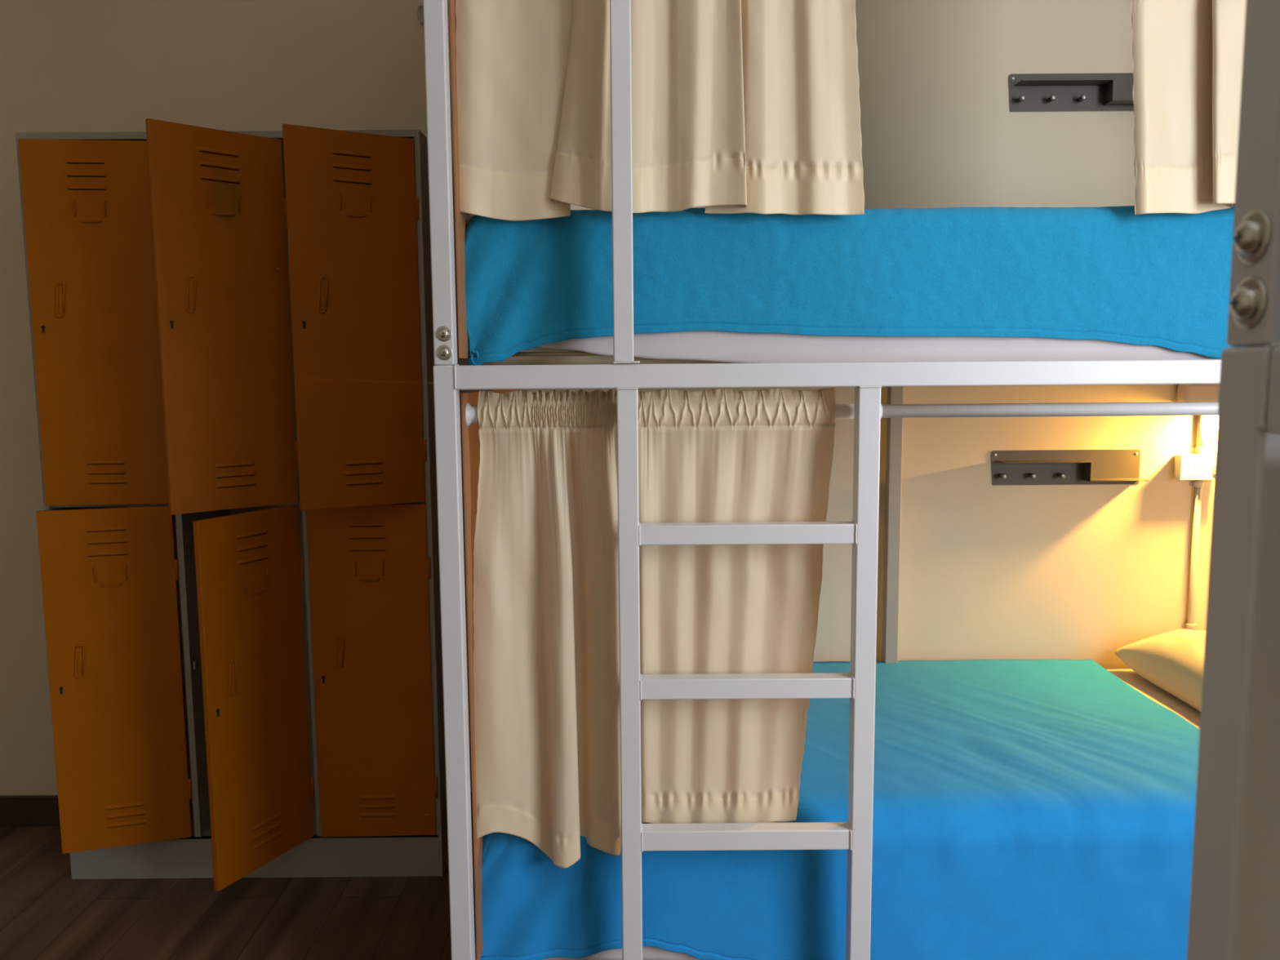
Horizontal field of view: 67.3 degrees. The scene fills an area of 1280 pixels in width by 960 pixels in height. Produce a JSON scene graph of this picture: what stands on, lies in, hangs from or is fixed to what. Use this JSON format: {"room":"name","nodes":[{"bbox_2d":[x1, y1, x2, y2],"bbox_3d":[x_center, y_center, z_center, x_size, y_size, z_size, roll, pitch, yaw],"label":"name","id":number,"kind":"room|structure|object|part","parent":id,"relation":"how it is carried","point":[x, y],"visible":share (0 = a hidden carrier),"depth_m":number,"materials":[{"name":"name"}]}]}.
{"room":"dormitory","nodes":[
{"label":"dormitory","id":0,"kind":"room"},
{"bbox_2d":[0,822,475,959],"bbox_3d":[-0.089,1.379,0.366,5.200,0.100,5.430,0,6,0],"label":"floor","id":1,"kind":"structure","parent":0,"point":[46,913],"depth_m":2.46,"materials":[{"name":"brown wood"}]},
{"bbox_2d":[15,118,448,891],"bbox_3d":[-1.056,0.104,2.541,1.017,1.980,0.598,0,6,0],"label":"locker","id":2,"kind":"object","parent":1,"relation":"on","point":[232,333],"visible":1,"depth_m":2.46,"materials":[{"name":"orange metal"}]},
{"bbox_3d":[-1.469,-0.456,2.436,0.029,0.091,0.006,-1,6,-5],"label":"handle","id":3,"kind":"part","parent":2,"relation":"part of","materials":[{"name":"orange metal"}]},
{"bbox_3d":[-1.453,0.470,2.492,0.029,0.091,0.006,-2,6,-16],"label":"handle","id":4,"kind":"part","parent":2,"relation":"part of","materials":[{"name":"orange paint"}]},
{"bbox_2d":[65,159,107,190],"bbox_3d":[-1.389,-0.766,2.410,0.097,0.076,0.004,-1,6,-5],"label":"vent","id":5,"kind":"object","parent":2,"relation":"attached to","point":[80,174],"depth_m":2.41,"materials":[{"name":"orange metal"}]},
{"bbox_3d":[-1.387,-0.394,2.461,0.312,0.921,0.016,-1,6,-5],"label":"door","id":6,"kind":"part","parent":2,"relation":"part of","materials":[{"name":"orange paint"}]},
{"bbox_2d":[86,459,126,484],"bbox_3d":[-1.383,-0.020,2.491,0.097,0.062,0.004,-1,6,-5],"label":"vent","id":7,"kind":"object","parent":2,"relation":"attached to","point":[98,471],"depth_m":2.49,"materials":[{"name":"orange paint"}]},
{"bbox_2d":[84,525,128,556],"bbox_3d":[-1.376,0.159,2.481,0.097,0.076,0.004,-2,6,-16],"label":"vent","id":8,"kind":"object","parent":2,"relation":"attached to","point":[100,540],"depth_m":2.48,"materials":[{"name":"orange metal"}]},
{"bbox_3d":[-1.376,0.525,2.531,0.312,0.909,0.016,-2,6,-16],"label":"door","id":9,"kind":"part","parent":2,"relation":"part of","materials":[{"name":"orange paint"}]},
{"bbox_2d":[104,800,146,827],"bbox_3d":[-1.370,0.892,2.561,0.097,0.062,0.004,-2,6,-16],"label":"vent","id":10,"kind":"object","parent":2,"relation":"attached to","point":[117,814],"depth_m":2.56,"materials":[{"name":"orange metal"}]},
{"bbox_3d":[-1.073,-0.445,2.299,0.029,0.091,0.006,-6,8,-42],"label":"handle","id":11,"kind":"part","parent":2,"relation":"part of","materials":[{"name":"orange paint"}]},
{"bbox_2d":[197,146,240,184],"bbox_3d":[-1.014,-0.759,2.321,0.097,0.076,0.004,-6,8,-42],"label":"vent","id":12,"kind":"object","parent":2,"relation":"attached to","point":[203,149],"depth_m":2.32,"materials":[{"name":"orange metal"}]},
{"bbox_3d":[-1.018,-0.387,2.369,0.312,0.921,0.016,-6,8,-42],"label":"door","id":13,"kind":"part","parent":2,"relation":"part of","materials":[{"name":"orange paint"}]},
{"bbox_3d":[-0.995,0.482,2.347,0.006,0.091,0.029,3,7,26],"label":"handle","id":14,"kind":"part","parent":2,"relation":"part of","materials":[{"name":"orange metal"}]},
{"bbox_2d":[215,461,256,488],"bbox_3d":[-1.009,-0.014,2.402,0.097,0.062,0.004,-6,8,-42],"label":"vent","id":15,"kind":"object","parent":2,"relation":"attached to","point":[245,463],"depth_m":2.40,"materials":[{"name":"orange metal"}]},
{"bbox_2d":[235,528,268,564],"bbox_3d":[-0.960,0.166,2.387,0.004,0.076,0.097,3,7,26],"label":"vent","id":16,"kind":"object","parent":2,"relation":"attached to","point":[251,544],"depth_m":2.39,"materials":[{"name":"orange metal"}]},
{"bbox_3d":[-0.966,0.533,2.431,0.016,0.909,0.312,3,7,26],"label":"door","id":17,"kind":"part","parent":2,"relation":"part of","materials":[{"name":"orange paint"}]},
{"bbox_2d":[252,811,282,849],"bbox_3d":[-0.954,0.899,2.467,0.004,0.062,0.097,3,7,26],"label":"vent","id":18,"kind":"object","parent":2,"relation":"attached to","point":[267,828],"depth_m":2.47,"materials":[{"name":"orange metal"}]},
{"bbox_3d":[-0.773,-0.452,2.342,0.029,0.091,0.006,-4,7,-29],"label":"handle","id":19,"kind":"part","parent":2,"relation":"part of","materials":[{"name":"orange paint"}]},
{"bbox_3d":[-0.797,0.458,2.553,0.029,0.091,0.006,-1,6,-1],"label":"handle","id":20,"kind":"part","parent":2,"relation":"part of","materials":[{"name":"orange metal"}]},
{"bbox_2d":[331,149,372,184],"bbox_3d":[-0.703,-0.765,2.349,0.097,0.076,0.004,-4,7,-29],"label":"vent","id":21,"kind":"object","parent":2,"relation":"attached to","point":[348,166],"depth_m":2.35,"materials":[{"name":"orange metal"}]},
{"bbox_3d":[-0.705,-0.392,2.398,0.312,0.921,0.016,-4,7,-29],"label":"door","id":22,"kind":"part","parent":2,"relation":"part of","materials":[{"name":"orange paint"}]},
{"bbox_2d":[344,459,383,485],"bbox_3d":[-0.697,-0.019,2.430,0.097,0.062,0.004,-4,7,-29],"label":"vent","id":23,"kind":"object","parent":2,"relation":"attached to","point":[357,472],"depth_m":2.43,"materials":[{"name":"orange paint"}]},
{"bbox_2d":[347,522,386,551],"bbox_3d":[-0.717,0.149,2.521,0.097,0.076,0.004,-1,6,-2],"label":"vent","id":24,"kind":"object","parent":2,"relation":"attached to","point":[349,524],"depth_m":2.52,"materials":[{"name":"orange metal"}]},
{"bbox_3d":[-0.714,0.515,2.571,0.312,0.909,0.016,-1,6,-1],"label":"door","id":25,"kind":"part","parent":2,"relation":"part of","materials":[{"name":"orange paint"}]},
{"bbox_2d":[359,794,395,817],"bbox_3d":[-0.711,0.883,2.601,0.097,0.062,0.004,-1,6,-2],"label":"vent","id":26,"kind":"object","parent":2,"relation":"attached to","point":[361,797],"depth_m":2.60,"materials":[{"name":"orange metal"}]},
{"bbox_2d":[422,0,1220,959],"bbox_3d":[0.741,-0.173,2.284,2.240,2.560,1.052,0,6,0],"label":"bunk bed","id":27,"kind":"object","parent":1,"relation":"on","point":[855,835],"visible":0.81,"depth_m":1.79,"materials":[{"name":"white paint"}]},
{"bbox_3d":[-0.363,-0.798,1.714,0.037,1.178,0.037,0,6,0],"label":"post","id":28,"kind":"part","parent":27,"relation":"part of","materials":[{"name":"white metal"}]},
{"bbox_3d":[-0.353,0.475,1.852,0.040,1.382,0.040,0,6,0],"label":"post","id":29,"kind":"part","parent":27,"relation":"part of","materials":[{"name":"white metal"}]},
{"bbox_3d":[-0.341,-0.824,2.215,0.006,1.095,0.959,0,6,0],"label":"panel","id":30,"kind":"part","parent":27,"relation":"part of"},
{"bbox_3d":[-0.330,0.351,2.344,0.006,1.140,0.957,0,6,0],"label":"panel","id":31,"kind":"part","parent":27,"relation":"part of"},
{"bbox_2d":[484,346,737,364],"bbox_3d":[0.745,-0.410,2.321,2.133,0.274,0.908,0,6,0],"label":"mattress","id":32,"kind":"object","parent":27,"relation":"on","point":[537,355],"visible":0.12,"depth_m":1.89,"materials":[{"name":"beige fabric"}]},
{"bbox_2d":[537,330,1221,363],"bbox_3d":[0.738,-0.415,2.312,2.142,0.279,0.916,0,6,0],"label":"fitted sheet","id":33,"kind":"object","parent":32,"relation":"on","point":[703,345],"visible":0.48,"depth_m":1.87,"materials":[{"name":"white fabric"}]},
{"bbox_2d":[465,204,1240,365],"bbox_3d":[0.502,-0.426,2.303,1.690,0.306,0.937,0,6,0],"label":"blanket","id":34,"kind":"object","parent":33,"relation":"on","point":[1108,273],"visible":0.85,"depth_m":1.84,"materials":[{"name":"blue fabric"}]},
{"bbox_2d":[472,387,835,868],"bbox_3d":[0.021,0.299,1.882,0.712,0.951,0.062,0,6,0],"label":"curtain","id":35,"kind":"object","parent":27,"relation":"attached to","point":[546,646],"visible":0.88,"depth_m":1.89,"materials":[{"name":"beige fabric"}]},
{"bbox_2d":[474,659,1199,959],"bbox_3d":[0.506,0.794,2.429,1.697,0.411,0.951,0,6,0],"label":"blanket","id":36,"kind":"object","parent":27,"relation":"on","point":[1023,809],"visible":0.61,"depth_m":1.98,"materials":[{"name":"blue fabric"}]},
{"bbox_3d":[0.741,-0.198,1.780,2.159,0.044,0.039,0,6,0],"label":"rail","id":37,"kind":"part","parent":27,"relation":"part of","materials":[{"name":"white metal"}]},
{"bbox_2d":[465,401,1218,426],"bbox_3d":[0.742,-0.135,1.847,2.156,0.048,0.048,0,6,0],"label":"curtain rod","id":38,"kind":"object","parent":27,"relation":"attached to","point":[1174,408],"visible":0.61,"depth_m":1.84,"materials":[{"name":"white metal"}]},
{"bbox_3d":[0.745,0.307,2.848,0.038,1.190,0.036,0,6,0],"label":"post","id":39,"kind":"part","parent":27,"relation":"part of","materials":[{"name":"white metal"}]},
{"bbox_3d":[0.732,-1.294,1.721,2.156,0.048,0.048,0,6,0],"label":"curtain rod","id":40,"kind":"object","parent":27,"relation":"attached to","visible":0},
{"bbox_2d":[455,0,864,220],"bbox_3d":[0.035,-0.911,1.756,0.766,0.848,0.048,0,6,0],"label":"curtain","id":41,"kind":"object","parent":40,"relation":"hanging from","point":[739,106],"visible":0.97,"depth_m":1.78,"materials":[{"name":"beige fabric"}]},
{"bbox_2d":[1130,0,1246,214],"bbox_3d":[1.119,-0.920,1.755,0.451,0.848,0.044,0,6,0],"label":"curtain","id":42,"kind":"object","parent":40,"relation":"hanging from","point":[1188,55],"visible":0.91,"depth_m":1.78,"materials":[{"name":"beige fabric"}]},
{"bbox_3d":[0.755,0.792,2.452,2.133,0.328,0.908,0,6,0],"label":"mattress","id":43,"kind":"object","parent":27,"relation":"on","visible":0},
{"bbox_2d":[542,668,1200,959],"bbox_3d":[0.745,0.785,2.439,2.147,0.330,0.924,0,6,0],"label":"fitted sheet","id":44,"kind":"object","parent":43,"relation":"on","point":[1128,676],"visible":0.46,"depth_m":2.52,"materials":[{"name":"white fabric"}]},
{"bbox_2d":[1114,629,1205,711],"bbox_3d":[1.632,0.506,2.541,0.444,0.174,0.630,0,6,0],"label":"pillow","id":45,"kind":"object","parent":44,"relation":"on","point":[1172,661],"visible":0.35,"depth_m":2.62,"materials":[{"name":"fabric"}]},
{"bbox_2d":[1186,0,1279,959],"bbox_3d":[0.840,0.144,-0.573,1.052,2.543,2.240,0,6,0],"label":"bunk bed","id":46,"kind":"object","parent":1,"relation":"on","point":[1234,905],"visible":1,"depth_m":0.51,"materials":[{"name":"beige paint"}]},
{"bbox_3d":[0.345,0.612,0.584,0.040,1.372,0.040,0,6,0],"label":"post","id":47,"kind":"part","parent":46,"relation":"part of","materials":[{"name":"white metal"}]},
{"bbox_3d":[0.334,-0.653,0.446,0.037,1.170,0.037,0,6,0],"label":"post","id":48,"kind":"part","parent":46,"relation":"part of","materials":[{"name":"grey metal"}]},
{"bbox_3d":[0.341,0.071,-0.582,0.039,0.044,2.159,0,6,0],"label":"rail","id":49,"kind":"part","parent":46,"relation":"part of","materials":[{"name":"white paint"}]},
{"bbox_2d":[0,0,1234,795],"bbox_3d":[-0.104,-0.499,2.843,5.200,3.100,0.100,0,6,0],"label":"wall","id":50,"kind":"structure","parent":0,"point":[988,571],"depth_m":2.76,"materials":[{"name":"paint"}]},
{"bbox_2d":[0,791,472,826],"bbox_3d":[-0.092,1.001,2.949,5.000,0.095,0.012,0,6,0],"label":"baseboard","id":51,"kind":"structure","parent":50,"relation":"attached to","point":[17,810],"depth_m":2.94,"materials":[{"name":"brown wood"}]},
{"bbox_2d":[417,2,423,25],"bbox_3d":[-0.611,-1.306,2.689,0.023,0.064,0.029,0,6,0],"label":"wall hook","id":52,"kind":"object","parent":50,"relation":"attached to","point":[420,15],"visible":0.87,"depth_m":2.70,"materials":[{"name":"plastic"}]},
{"bbox_2d":[991,448,1148,485],"bbox_3d":[1.258,-0.035,2.817,0.442,0.104,0.054,0,6,0],"label":"hook rack","id":53,"kind":"object","parent":50,"relation":"attached to","point":[1031,467],"visible":1,"depth_m":2.84,"materials":[{"name":"metal"}]},
{"bbox_2d":[996,460,1148,481],"bbox_3d":[1.267,-0.027,2.817,0.424,0.058,0.052,0,6,0],"label":"shelf","id":54,"kind":"object","parent":53,"relation":"attached to","point":[1006,470],"depth_m":2.84,"materials":[{"name":"metal"}]},
{"bbox_2d":[1008,72,1133,111],"bbox_3d":[1.265,-1.097,2.701,0.442,0.104,0.054,0,6,0],"label":"hook rack","id":55,"kind":"object","parent":50,"relation":"attached to","point":[1028,92],"visible":0.88,"depth_m":2.73,"materials":[{"name":"metal"}]},
{"bbox_2d":[1014,78,1133,105],"bbox_3d":[1.274,-1.089,2.701,0.424,0.058,0.052,0,6,0],"label":"shelf","id":56,"kind":"object","parent":55,"relation":"attached to","point":[1028,91],"depth_m":2.72,"materials":[{"name":"metal"}]},
{"bbox_2d":[1182,415,1206,630],"bbox_3d":[1.650,0.258,2.864,0.040,0.962,0.027,0,6,0],"label":"conduit","id":57,"kind":"object","parent":50,"relation":"attached to","point":[1200,446],"visible":0.72,"depth_m":2.85,"materials":[{"name":"plastic"}]},
{"bbox_2d":[1173,453,1215,479],"bbox_3d":[1.637,-0.040,2.820,0.126,0.076,0.047,0,6,0],"label":"box","id":58,"kind":"object","parent":50,"relation":"attached to","point":[1186,466],"visible":0.72,"depth_m":2.80,"materials":[{"name":"white plastic"}]},
{"bbox_2d":[1177,383,1219,401],"bbox_3d":[1.688,-0.225,2.759,0.240,0.124,0.127,0,6,0],"label":"wall lamp","id":59,"kind":"object","parent":50,"relation":"attached to","point":[1196,392],"visible":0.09,"depth_m":2.77,"materials":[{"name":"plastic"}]}
]}

